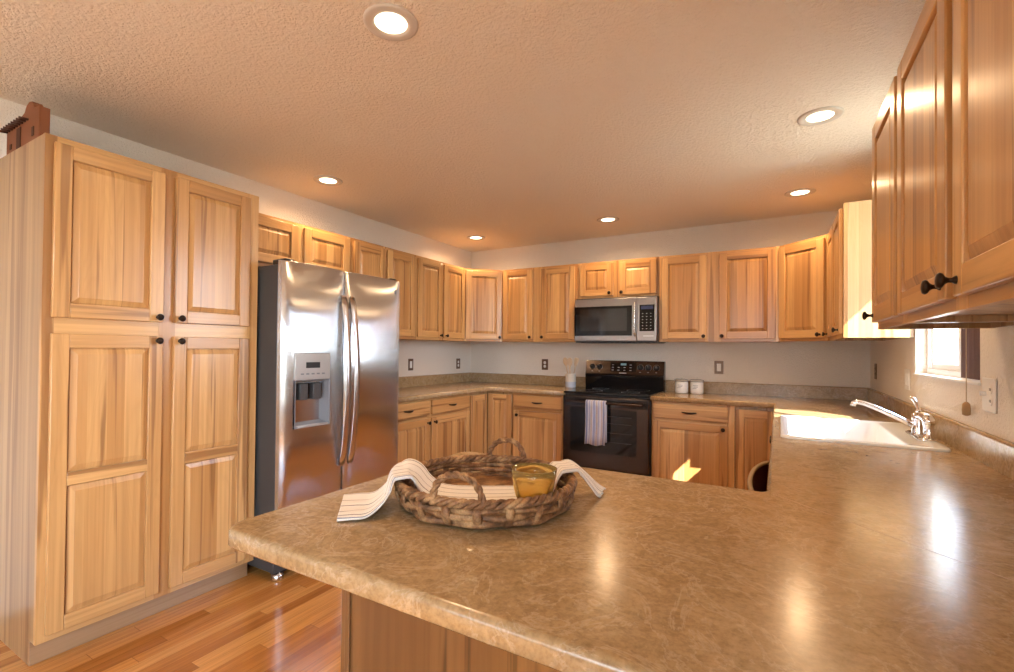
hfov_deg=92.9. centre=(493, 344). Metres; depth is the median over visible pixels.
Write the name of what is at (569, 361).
wooden spoon
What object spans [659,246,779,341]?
upper cabinet
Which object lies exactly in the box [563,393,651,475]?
oven
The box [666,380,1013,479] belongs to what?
backsplash
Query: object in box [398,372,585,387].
backsplash
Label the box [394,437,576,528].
wicker basket
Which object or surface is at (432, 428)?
base cabinet
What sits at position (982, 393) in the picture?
toggle switch
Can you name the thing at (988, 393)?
power outlet
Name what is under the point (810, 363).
wall
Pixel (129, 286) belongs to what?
pantry cabinet
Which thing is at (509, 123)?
ceiling
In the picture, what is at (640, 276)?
upper cabinet
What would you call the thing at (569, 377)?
pot
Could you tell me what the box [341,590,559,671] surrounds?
base cabinet
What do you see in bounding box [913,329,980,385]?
window
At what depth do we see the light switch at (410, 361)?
4.77 m
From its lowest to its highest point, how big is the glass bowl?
0.078 m
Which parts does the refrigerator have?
dispenser lever, freezer door, dispenser panel, door handle, door handle, door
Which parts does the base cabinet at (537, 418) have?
raised panel, drawer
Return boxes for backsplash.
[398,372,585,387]
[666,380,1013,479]
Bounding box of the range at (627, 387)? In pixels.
[563,360,665,475]
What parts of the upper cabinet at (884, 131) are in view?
knob, raised panel, door, frame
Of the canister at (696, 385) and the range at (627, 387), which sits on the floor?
the range at (627, 387)
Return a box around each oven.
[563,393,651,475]
[575,295,665,343]
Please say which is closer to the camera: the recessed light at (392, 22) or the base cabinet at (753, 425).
the recessed light at (392, 22)
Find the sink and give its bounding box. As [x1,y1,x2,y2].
[780,415,950,451]
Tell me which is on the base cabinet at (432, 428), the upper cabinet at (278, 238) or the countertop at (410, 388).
the countertop at (410, 388)
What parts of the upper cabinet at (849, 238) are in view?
raised panel, door, raised panel, door, frame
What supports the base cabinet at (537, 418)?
on the floor
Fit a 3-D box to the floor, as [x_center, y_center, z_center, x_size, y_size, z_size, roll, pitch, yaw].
[-0.857,1.338,1.034,4.003,0.100,8.840,0,-1,31]
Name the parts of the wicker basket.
loop handle, loop handle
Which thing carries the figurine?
on the pantry cabinet at (129, 286)
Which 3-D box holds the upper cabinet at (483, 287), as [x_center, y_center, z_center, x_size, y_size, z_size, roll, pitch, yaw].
[-0.152,-0.411,5.281,0.633,0.760,0.622,0,-1,31]
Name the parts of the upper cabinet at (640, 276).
raised panel, door, door, raised panel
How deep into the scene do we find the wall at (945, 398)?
2.02 m
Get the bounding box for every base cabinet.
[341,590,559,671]
[398,393,469,462]
[469,391,512,455]
[512,392,562,461]
[651,401,734,487]
[735,406,773,489]
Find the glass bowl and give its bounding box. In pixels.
[511,463,556,498]
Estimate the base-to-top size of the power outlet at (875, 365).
0.116 m
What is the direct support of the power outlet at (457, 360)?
attached to the wall at (429, 357)
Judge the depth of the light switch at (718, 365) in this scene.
4.33 m
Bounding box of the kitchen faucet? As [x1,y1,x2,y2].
[850,396,935,441]
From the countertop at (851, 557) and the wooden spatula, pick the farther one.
the wooden spatula
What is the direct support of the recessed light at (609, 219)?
in the ceiling
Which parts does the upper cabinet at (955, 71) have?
raised panel, door, knob, knob, frame, door, raised panel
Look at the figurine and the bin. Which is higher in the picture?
the figurine
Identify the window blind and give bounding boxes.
[961,328,979,415]
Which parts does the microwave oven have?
microwave door, door handle, control panel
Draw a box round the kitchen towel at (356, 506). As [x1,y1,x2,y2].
[337,458,605,520]
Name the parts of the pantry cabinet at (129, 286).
door, raised panel, raised panel, door, raised panel, knob, knob, knob, knob, door, raised panel, raised panel, door, raised panel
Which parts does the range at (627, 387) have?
storage drawer, control panel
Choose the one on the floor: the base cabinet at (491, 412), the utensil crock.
the base cabinet at (491, 412)
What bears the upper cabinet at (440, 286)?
attached to the wall at (429, 357)
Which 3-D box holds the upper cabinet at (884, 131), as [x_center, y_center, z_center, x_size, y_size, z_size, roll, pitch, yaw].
[1.413,-0.438,1.519,0.356,0.760,0.432,0,-1,31]
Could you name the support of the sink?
in the countertop at (851, 557)
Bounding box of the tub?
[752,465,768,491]
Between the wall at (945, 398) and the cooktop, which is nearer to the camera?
the wall at (945, 398)
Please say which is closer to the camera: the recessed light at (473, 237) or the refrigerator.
the refrigerator
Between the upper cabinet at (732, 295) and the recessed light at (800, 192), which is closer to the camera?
the recessed light at (800, 192)
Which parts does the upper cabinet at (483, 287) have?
raised panel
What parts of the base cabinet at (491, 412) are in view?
door, raised panel, raised panel, door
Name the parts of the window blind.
pull cord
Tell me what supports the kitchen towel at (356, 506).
in the wicker basket
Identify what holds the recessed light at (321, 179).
in the ceiling
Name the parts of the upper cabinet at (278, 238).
raised panel, door, door, raised panel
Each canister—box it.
[675,377,687,392]
[690,378,703,393]
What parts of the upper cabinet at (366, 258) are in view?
door, raised panel, door, raised panel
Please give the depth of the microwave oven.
4.40 m
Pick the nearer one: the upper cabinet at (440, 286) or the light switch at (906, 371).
the light switch at (906, 371)
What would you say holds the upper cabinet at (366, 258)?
attached to the wall at (429, 357)
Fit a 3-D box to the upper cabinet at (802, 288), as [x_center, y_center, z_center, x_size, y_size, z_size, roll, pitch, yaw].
[2.540,-0.403,3.679,0.622,0.760,0.633,0,-1,31]
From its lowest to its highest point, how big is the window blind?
1.280 m
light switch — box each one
[408,359,412,370]
[714,361,723,373]
[904,369,909,389]
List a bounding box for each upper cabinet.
[258,213,350,271]
[350,238,415,338]
[399,255,464,340]
[464,268,502,341]
[502,264,577,341]
[578,257,658,298]
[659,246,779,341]
[778,234,829,341]
[822,200,913,340]
[862,76,1013,328]
[897,0,1013,322]
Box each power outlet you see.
[456,358,459,368]
[542,359,547,369]
[874,364,876,378]
[979,377,996,413]
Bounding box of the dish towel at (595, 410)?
[585,400,606,445]
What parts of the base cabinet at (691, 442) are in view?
raised panel, drawer, door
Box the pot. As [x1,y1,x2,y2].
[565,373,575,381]
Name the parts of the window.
sash, sill, frame, sash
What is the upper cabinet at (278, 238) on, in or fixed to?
attached to the wall at (429, 357)
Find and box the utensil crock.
[565,373,575,387]
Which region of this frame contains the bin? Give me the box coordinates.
[747,461,768,491]
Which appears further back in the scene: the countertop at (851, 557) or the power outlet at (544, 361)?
the power outlet at (544, 361)
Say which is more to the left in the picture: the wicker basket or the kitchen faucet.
the wicker basket
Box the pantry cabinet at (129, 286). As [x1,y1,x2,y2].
[0,133,258,665]
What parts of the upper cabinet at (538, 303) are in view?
door, raised panel, raised panel, door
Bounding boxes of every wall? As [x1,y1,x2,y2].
[0,98,470,376]
[470,211,869,390]
[870,326,1013,442]
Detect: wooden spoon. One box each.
[563,357,567,372]
[567,358,571,372]
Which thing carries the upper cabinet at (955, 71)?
attached to the wall at (945, 398)
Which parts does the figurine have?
doorway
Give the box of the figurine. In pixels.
[0,101,49,154]
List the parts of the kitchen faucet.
spout, lever, deck plate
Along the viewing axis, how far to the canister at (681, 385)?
4.29 m
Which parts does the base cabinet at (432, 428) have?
raised panel, drawer, door, door, drawer, raised panel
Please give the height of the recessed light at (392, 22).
0.008 m
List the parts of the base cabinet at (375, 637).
corner trim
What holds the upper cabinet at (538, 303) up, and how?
attached to the wall at (810, 363)
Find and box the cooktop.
[564,387,663,397]
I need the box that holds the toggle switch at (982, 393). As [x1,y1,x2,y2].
[979,391,985,395]
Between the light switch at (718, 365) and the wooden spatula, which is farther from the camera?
the wooden spatula
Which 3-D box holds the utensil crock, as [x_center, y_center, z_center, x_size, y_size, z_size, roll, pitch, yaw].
[0.787,0.362,4.895,0.112,0.142,0.112,0,-1,31]
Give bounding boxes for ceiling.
[0,0,925,251]
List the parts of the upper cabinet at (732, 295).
raised panel, door, door, raised panel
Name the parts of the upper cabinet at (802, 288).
raised panel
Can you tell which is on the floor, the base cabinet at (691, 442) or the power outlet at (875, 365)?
the base cabinet at (691, 442)
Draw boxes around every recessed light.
[313,175,342,185]
[363,3,418,40]
[467,235,484,239]
[597,216,618,222]
[784,188,815,196]
[797,106,844,125]
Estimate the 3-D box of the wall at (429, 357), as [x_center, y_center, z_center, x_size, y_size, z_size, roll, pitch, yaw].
[-2.515,0.060,2.038,0.120,2.445,8.600,0,-1,31]
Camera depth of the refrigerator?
2.81 m
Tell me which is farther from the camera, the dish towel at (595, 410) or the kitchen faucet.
the dish towel at (595, 410)
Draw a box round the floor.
[0,564,341,671]
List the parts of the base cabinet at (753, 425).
raised panel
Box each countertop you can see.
[228,380,1013,671]
[398,372,585,402]
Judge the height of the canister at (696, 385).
0.144 m
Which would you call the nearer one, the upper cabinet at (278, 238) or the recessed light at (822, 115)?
the recessed light at (822, 115)
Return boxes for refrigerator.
[247,258,399,581]
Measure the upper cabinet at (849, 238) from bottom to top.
0.760 m
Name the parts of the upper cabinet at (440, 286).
door, raised panel, door, raised panel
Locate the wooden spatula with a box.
[574,357,578,372]

